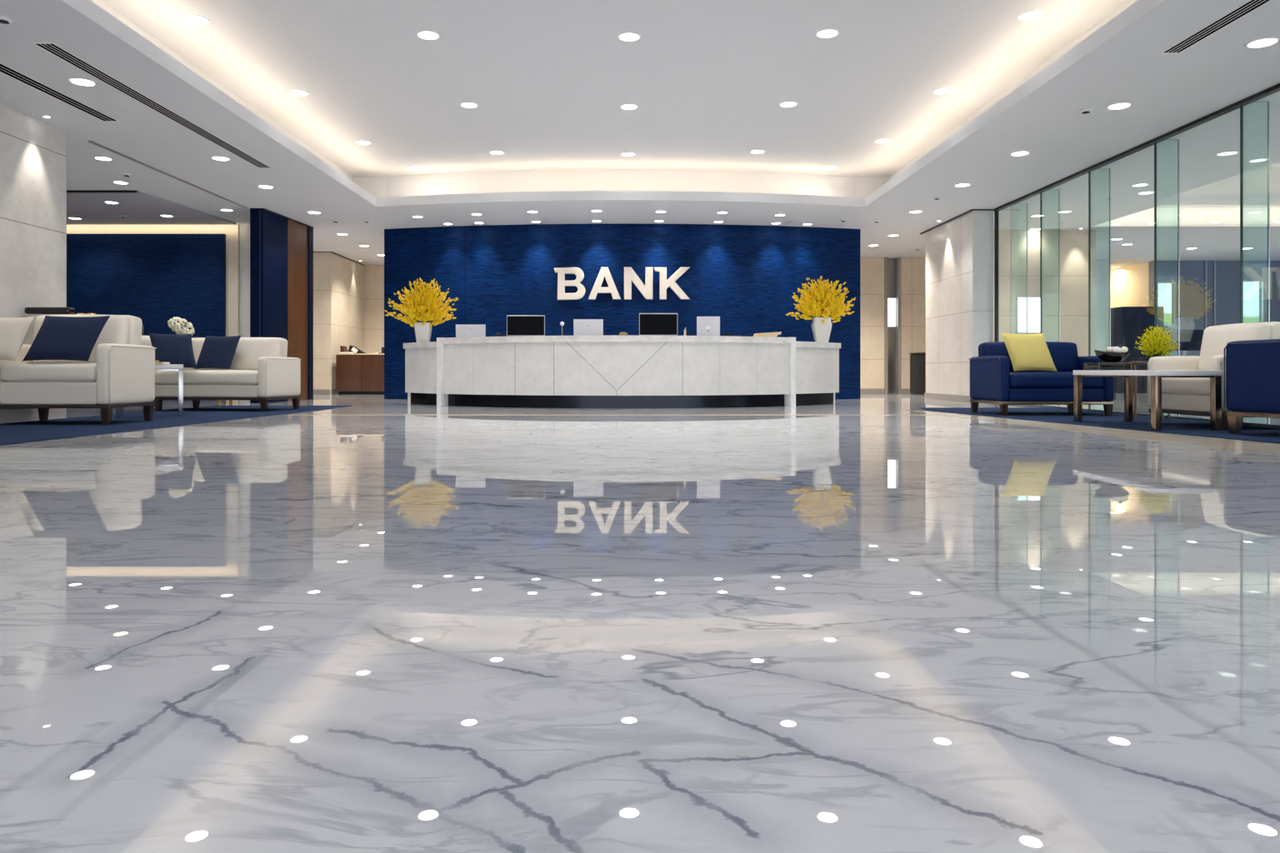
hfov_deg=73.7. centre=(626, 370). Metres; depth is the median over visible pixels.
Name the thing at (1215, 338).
cushion
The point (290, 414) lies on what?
trim
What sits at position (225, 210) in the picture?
recessed light
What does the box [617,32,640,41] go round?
recessed light
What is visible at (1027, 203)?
trim
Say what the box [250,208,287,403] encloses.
wall pier
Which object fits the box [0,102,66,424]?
wall
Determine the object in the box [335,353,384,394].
storage cabinet
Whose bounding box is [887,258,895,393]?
door
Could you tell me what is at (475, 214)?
recessed light
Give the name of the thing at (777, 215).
recessed light
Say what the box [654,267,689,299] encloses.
sign letter
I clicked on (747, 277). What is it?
wall
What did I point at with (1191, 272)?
wall
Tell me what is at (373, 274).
wall
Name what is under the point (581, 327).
laptop
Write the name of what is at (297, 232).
wall
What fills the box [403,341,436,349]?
countertop
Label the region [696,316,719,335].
laptop
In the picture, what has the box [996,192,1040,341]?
window
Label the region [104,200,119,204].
recessed light
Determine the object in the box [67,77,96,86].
recessed light
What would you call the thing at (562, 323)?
desk microphone
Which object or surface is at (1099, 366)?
box
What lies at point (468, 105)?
recessed light
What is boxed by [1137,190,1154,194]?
recessed light
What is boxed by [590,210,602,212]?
recessed light
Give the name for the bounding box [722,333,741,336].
desk phone
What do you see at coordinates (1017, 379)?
seat cushion
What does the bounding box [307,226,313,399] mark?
trim
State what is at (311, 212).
recessed light
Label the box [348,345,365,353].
desk phone
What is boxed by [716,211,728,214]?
recessed light
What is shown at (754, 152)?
recessed light
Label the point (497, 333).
desk phone
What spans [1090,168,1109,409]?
trim
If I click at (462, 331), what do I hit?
laptop
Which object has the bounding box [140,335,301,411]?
sofa
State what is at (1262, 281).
window
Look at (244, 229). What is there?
wall
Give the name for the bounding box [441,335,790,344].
countertop
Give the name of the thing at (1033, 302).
wall screen
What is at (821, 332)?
vase
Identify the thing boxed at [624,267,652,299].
sign letter
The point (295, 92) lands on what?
recessed light
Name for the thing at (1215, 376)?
coffee table
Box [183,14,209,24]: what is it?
recessed light
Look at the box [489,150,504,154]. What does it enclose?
recessed light
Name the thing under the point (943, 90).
recessed light
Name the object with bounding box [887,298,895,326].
wall lamp
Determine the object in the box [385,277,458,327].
flower arrangement
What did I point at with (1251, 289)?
backdrop
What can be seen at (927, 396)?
baseboard
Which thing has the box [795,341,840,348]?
countertop
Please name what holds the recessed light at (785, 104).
in the ceiling
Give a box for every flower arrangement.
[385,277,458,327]
[785,275,855,323]
[1134,325,1179,357]
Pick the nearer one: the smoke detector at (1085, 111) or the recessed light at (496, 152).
the smoke detector at (1085, 111)
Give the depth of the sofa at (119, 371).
7.40 m
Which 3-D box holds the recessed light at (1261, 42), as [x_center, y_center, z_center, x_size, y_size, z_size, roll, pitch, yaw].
[4.648,-2.397,6.238,0.204,0.007,0.204,0,0,0]
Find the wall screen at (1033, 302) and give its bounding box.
[1016,296,1039,333]
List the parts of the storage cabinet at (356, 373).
door, door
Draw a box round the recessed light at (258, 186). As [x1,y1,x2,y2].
[257,185,274,188]
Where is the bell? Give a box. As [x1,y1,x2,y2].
[618,331,628,335]
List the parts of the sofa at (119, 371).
armrest, leg, seat, rail, leg, armrest, backrest, leg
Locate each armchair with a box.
[968,341,1115,415]
[1147,321,1279,429]
[1224,339,1279,434]
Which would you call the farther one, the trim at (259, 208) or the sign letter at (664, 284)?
the sign letter at (664, 284)
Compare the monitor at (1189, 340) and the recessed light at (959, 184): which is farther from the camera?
the monitor at (1189, 340)
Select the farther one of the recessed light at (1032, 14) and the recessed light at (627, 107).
the recessed light at (627, 107)
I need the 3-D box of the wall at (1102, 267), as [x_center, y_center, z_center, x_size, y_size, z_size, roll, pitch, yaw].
[9.193,-0.960,16.750,2.685,2.880,4.100,0,0,0]
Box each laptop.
[455,325,485,337]
[573,319,603,335]
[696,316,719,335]
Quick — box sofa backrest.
[183,337,282,370]
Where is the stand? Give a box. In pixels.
[753,331,781,337]
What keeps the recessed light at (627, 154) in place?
in the ceiling
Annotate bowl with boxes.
[1094,350,1129,362]
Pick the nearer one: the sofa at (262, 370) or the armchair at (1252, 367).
the armchair at (1252, 367)
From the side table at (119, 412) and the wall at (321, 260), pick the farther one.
the wall at (321, 260)
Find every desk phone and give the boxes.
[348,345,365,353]
[495,332,506,336]
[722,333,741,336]
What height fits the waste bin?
0.840 m
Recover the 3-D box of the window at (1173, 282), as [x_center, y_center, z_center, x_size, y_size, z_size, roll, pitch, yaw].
[11.789,-1.453,18.660,0.436,0.981,0.060,0,0,0]
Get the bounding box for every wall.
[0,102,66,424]
[239,224,249,337]
[287,219,307,401]
[313,252,329,389]
[330,252,364,394]
[364,265,384,353]
[384,223,859,399]
[860,257,925,388]
[972,210,993,357]
[993,230,1095,356]
[1095,260,1109,351]
[1110,261,1148,308]
[1148,260,1279,356]
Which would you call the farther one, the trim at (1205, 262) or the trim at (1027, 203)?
the trim at (1205, 262)
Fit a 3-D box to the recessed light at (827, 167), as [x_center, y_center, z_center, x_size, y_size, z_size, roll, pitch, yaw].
[2.950,-2.946,12.380,0.204,0.007,0.204,0,0,0]
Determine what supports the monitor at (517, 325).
on the reception desk at (532, 372)
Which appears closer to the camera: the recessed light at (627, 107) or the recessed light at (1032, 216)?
the recessed light at (627, 107)
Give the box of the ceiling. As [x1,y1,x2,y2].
[0,0,1279,269]
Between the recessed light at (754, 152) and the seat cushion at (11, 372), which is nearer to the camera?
the seat cushion at (11, 372)
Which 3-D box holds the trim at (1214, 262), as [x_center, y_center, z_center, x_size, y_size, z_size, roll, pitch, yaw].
[12.799,-0.960,18.580,0.040,2.880,0.040,0,0,0]
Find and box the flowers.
[167,316,194,335]
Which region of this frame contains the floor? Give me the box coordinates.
[0,393,1279,852]
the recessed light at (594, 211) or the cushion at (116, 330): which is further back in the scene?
the recessed light at (594, 211)
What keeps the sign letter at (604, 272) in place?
attached to the wall at (747, 277)
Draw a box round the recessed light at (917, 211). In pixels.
[908,210,923,213]
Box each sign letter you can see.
[554,267,585,299]
[588,267,620,299]
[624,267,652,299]
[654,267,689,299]
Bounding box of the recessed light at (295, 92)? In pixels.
[289,89,309,95]
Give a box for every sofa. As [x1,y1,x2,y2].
[0,314,156,424]
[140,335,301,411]
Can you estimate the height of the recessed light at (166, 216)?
0.007 m
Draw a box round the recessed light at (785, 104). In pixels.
[779,101,797,107]
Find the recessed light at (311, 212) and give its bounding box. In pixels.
[306,210,321,214]
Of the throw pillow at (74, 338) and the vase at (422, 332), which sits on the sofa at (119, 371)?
the throw pillow at (74, 338)
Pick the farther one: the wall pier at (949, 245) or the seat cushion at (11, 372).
the wall pier at (949, 245)
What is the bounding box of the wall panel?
[66,234,225,337]
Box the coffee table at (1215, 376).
[1073,370,1222,430]
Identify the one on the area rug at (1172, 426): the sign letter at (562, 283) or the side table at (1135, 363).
the side table at (1135, 363)
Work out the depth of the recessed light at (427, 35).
7.50 m
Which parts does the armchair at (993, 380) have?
leg, armrest, leg, backrest, rail, seat, leg, armrest, leg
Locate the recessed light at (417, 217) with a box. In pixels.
[411,215,423,218]
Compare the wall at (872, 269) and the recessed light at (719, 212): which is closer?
the recessed light at (719, 212)
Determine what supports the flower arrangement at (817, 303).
in the vase at (821, 332)
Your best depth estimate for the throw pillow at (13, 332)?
7.29 m
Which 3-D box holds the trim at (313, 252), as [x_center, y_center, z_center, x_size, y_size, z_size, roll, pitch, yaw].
[-6.468,-2.389,18.240,1.065,0.019,2.120,0,0,0]
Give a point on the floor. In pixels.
(277, 633)
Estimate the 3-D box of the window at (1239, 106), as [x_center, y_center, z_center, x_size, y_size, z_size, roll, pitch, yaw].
[5.480,-0.955,8.230,0.012,2.819,1.232,0,0,0]
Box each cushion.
[0,361,95,382]
[32,314,129,362]
[155,370,257,384]
[985,341,1079,372]
[1009,371,1103,388]
[1161,377,1209,395]
[1197,322,1271,369]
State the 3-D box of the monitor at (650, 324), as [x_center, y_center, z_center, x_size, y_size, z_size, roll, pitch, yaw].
[0.410,-0.596,11.132,0.500,0.300,0.176,0,0,0]
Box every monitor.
[506,315,544,335]
[639,313,677,335]
[1169,330,1203,355]
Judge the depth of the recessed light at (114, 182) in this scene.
10.87 m
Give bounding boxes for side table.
[115,364,184,418]
[1130,360,1169,420]
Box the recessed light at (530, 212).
[526,210,538,213]
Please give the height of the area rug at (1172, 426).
0.007 m
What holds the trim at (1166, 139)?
on the floor
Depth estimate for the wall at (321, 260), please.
17.20 m
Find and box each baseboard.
[313,389,338,394]
[860,388,979,403]
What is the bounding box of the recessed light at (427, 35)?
[416,30,439,39]
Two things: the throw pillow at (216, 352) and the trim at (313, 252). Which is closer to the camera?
the throw pillow at (216, 352)
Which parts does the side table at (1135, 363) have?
leg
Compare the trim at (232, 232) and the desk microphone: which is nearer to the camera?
the desk microphone
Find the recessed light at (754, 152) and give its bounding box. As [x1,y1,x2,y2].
[750,150,764,154]
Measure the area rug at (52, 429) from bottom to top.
0.007 m
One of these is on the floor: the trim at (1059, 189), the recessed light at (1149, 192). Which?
the trim at (1059, 189)
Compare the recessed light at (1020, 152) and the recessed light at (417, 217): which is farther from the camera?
the recessed light at (417, 217)
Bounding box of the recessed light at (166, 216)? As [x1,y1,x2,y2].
[160,215,173,217]
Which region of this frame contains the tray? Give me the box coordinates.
[24,307,74,314]
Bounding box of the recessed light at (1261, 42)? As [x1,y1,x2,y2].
[1245,36,1279,48]
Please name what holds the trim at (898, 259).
attached to the wall at (872, 269)
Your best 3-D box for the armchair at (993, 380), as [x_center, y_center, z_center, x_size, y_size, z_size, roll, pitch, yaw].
[4.520,0.072,9.360,1.212,0.799,0.854,0,0,0]
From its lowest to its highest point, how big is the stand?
0.075 m
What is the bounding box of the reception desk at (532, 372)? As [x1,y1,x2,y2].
[403,335,840,408]
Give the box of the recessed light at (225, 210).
[220,209,233,211]
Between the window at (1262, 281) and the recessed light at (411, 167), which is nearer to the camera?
the recessed light at (411, 167)
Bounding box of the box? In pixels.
[1084,362,1131,369]
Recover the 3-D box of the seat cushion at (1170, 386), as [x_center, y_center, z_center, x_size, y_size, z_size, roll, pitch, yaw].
[4.970,0.120,7.240,0.532,0.196,0.700,0,0,0]
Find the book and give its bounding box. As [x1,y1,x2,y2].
[155,362,169,364]
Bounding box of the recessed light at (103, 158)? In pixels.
[93,156,112,160]
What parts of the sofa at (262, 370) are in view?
return backrest, leg, leg, seat, rail, backrest, leg, armrest, leg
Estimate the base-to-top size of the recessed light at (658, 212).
0.007 m
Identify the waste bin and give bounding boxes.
[909,352,925,394]
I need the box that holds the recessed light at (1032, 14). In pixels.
[1017,10,1044,20]
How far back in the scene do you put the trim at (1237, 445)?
6.25 m
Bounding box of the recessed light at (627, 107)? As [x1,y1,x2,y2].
[620,104,638,109]
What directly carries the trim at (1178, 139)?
on the floor
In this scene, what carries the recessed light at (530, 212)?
in the ceiling
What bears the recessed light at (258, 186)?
in the ceiling
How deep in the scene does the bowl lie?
7.67 m
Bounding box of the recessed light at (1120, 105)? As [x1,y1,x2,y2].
[1106,102,1132,109]
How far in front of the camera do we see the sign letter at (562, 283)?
13.80 m
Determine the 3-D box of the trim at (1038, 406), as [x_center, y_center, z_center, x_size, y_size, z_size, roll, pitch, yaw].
[5.480,0.468,7.330,0.060,0.025,10.660,0,0,0]
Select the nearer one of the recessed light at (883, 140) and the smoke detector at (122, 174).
the smoke detector at (122, 174)
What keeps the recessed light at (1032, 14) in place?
in the ceiling
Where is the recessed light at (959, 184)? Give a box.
[954,183,970,186]
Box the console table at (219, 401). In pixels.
[141,335,232,405]
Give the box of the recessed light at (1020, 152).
[1010,150,1029,155]
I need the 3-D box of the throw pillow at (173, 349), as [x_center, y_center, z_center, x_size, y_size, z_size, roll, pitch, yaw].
[-5.276,-0.231,9.927,0.499,0.406,0.174,0,0,-29]
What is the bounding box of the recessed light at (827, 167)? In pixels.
[822,165,837,169]
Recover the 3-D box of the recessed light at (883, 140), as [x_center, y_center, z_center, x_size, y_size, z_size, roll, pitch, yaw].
[3.281,-2.946,10.945,0.204,0.007,0.204,0,0,0]
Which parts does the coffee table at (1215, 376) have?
leg, leg, leg, leg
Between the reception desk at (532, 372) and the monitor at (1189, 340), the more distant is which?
the monitor at (1189, 340)
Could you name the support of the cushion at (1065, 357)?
on the armchair at (993, 380)
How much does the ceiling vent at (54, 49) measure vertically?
0.004 m
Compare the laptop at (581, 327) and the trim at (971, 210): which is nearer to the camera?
the laptop at (581, 327)
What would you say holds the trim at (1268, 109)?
on the floor
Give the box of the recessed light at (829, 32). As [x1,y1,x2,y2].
[815,28,839,38]
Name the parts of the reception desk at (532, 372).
panel, panel, post, panel, post, panel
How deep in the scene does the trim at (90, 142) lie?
10.25 m
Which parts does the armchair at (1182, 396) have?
armrest, seat, rail, armrest, leg, backrest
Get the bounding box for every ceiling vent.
[0,62,119,121]
[31,41,271,168]
[1160,0,1271,54]
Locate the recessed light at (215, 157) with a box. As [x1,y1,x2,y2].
[210,155,230,160]
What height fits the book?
0.022 m
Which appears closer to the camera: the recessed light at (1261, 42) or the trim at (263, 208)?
the recessed light at (1261, 42)
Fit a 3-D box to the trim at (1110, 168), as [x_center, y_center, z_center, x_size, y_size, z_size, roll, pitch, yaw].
[5.724,-0.959,10.110,0.009,2.878,0.016,0,0,0]
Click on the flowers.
(179, 328)
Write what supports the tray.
on the sofa at (119, 371)
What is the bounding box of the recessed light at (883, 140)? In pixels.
[874,138,890,143]
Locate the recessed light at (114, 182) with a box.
[112,180,129,184]
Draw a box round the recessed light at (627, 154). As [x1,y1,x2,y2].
[620,152,635,156]
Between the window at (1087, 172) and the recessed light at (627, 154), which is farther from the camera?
the recessed light at (627, 154)
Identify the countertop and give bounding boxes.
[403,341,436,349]
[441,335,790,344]
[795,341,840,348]
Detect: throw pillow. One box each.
[0,316,34,360]
[21,315,109,361]
[149,333,197,368]
[194,335,240,369]
[1000,333,1057,371]
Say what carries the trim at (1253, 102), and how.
on the floor
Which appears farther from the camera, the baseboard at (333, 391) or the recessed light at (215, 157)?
the baseboard at (333, 391)
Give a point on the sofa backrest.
(248, 350)
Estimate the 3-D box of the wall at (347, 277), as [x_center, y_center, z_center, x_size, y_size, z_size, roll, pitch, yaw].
[-5.968,-0.960,18.275,0.025,2.880,2.150,0,0,0]
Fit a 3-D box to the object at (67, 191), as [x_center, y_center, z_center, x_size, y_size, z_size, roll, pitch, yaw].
[-9.161,-2.385,11.361,5.278,0.027,0.027,0,0,0]
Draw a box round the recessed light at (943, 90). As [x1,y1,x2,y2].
[932,87,952,94]
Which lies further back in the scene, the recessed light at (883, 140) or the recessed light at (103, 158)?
the recessed light at (883, 140)
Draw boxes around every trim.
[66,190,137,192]
[66,224,239,336]
[87,140,247,208]
[259,208,260,403]
[263,208,314,228]
[284,414,941,415]
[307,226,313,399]
[313,251,364,265]
[884,257,900,393]
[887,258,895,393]
[905,410,1279,455]
[920,209,993,234]
[993,83,1279,341]
[1019,405,1279,427]
[1026,203,1027,334]
[1058,189,1059,406]
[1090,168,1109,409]
[1109,168,1110,346]
[1155,139,1178,416]
[1177,139,1179,416]
[1204,260,1207,329]
[1213,260,1215,325]
[1242,101,1268,424]
[1267,101,1269,424]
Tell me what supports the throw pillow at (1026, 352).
on the armchair at (993, 380)
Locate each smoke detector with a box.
[0,15,13,24]
[121,173,131,176]
[932,196,940,199]
[1079,108,1092,114]
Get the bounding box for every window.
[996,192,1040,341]
[1040,171,1089,409]
[1089,143,1154,414]
[1155,105,1240,419]
[1157,281,1176,326]
[1240,89,1279,323]
[1243,280,1264,322]
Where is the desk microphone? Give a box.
[560,321,564,335]
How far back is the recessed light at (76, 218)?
13.28 m
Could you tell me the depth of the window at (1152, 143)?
9.55 m
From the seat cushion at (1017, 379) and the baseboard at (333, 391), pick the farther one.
the baseboard at (333, 391)
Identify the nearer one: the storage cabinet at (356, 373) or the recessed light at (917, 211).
the recessed light at (917, 211)
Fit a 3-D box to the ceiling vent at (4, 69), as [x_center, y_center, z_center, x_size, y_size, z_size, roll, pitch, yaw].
[-4.950,-2.397,6.395,0.154,0.004,3.638,0,0,0]
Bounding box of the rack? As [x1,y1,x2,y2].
[340,345,348,352]
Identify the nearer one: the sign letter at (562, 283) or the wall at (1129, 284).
the sign letter at (562, 283)
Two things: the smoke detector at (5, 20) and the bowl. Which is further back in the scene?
the bowl
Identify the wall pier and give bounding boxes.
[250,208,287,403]
[925,210,972,395]
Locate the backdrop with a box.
[1158,281,1259,324]
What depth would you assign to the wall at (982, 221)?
12.70 m
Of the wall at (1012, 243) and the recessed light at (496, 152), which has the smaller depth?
the recessed light at (496, 152)
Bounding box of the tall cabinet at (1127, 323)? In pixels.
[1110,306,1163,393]
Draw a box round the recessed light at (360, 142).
[355,140,371,144]
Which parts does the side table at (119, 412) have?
leg, leg, leg, leg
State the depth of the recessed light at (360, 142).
11.03 m
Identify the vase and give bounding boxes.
[414,322,432,342]
[810,317,832,342]
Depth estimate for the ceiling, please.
9.09 m
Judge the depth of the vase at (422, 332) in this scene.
12.39 m
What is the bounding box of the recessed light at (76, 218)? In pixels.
[68,217,81,219]
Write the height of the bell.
0.058 m
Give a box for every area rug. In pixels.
[0,405,349,445]
[920,407,1279,444]
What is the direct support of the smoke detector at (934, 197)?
attached to the ceiling
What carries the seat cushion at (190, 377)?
on the sofa at (262, 370)
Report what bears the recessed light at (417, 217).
in the ceiling
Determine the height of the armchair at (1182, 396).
0.874 m
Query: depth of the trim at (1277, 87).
9.51 m
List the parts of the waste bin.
lid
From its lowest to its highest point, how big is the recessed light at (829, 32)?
0.007 m
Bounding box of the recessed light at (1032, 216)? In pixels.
[1030,215,1044,217]
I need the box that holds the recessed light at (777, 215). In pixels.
[774,214,785,216]
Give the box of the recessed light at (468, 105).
[460,102,478,108]
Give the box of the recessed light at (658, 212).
[655,210,666,213]
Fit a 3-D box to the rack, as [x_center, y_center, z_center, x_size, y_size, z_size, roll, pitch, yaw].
[-5.765,-0.427,17.450,0.100,0.160,0.240,0,0,0]
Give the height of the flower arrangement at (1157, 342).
0.362 m
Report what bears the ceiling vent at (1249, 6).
in the ceiling
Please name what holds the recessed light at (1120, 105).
in the ceiling
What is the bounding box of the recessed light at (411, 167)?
[409,165,424,169]
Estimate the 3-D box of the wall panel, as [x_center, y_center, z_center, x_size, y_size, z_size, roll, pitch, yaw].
[-9.171,-0.873,13.900,5.257,2.706,0.060,0,0,0]
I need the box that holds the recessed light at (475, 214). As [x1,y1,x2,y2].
[470,213,482,215]
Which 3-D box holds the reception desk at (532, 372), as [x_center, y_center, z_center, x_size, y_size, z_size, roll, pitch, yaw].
[-0.069,0.015,11.745,6.333,0.930,1.999,0,0,0]

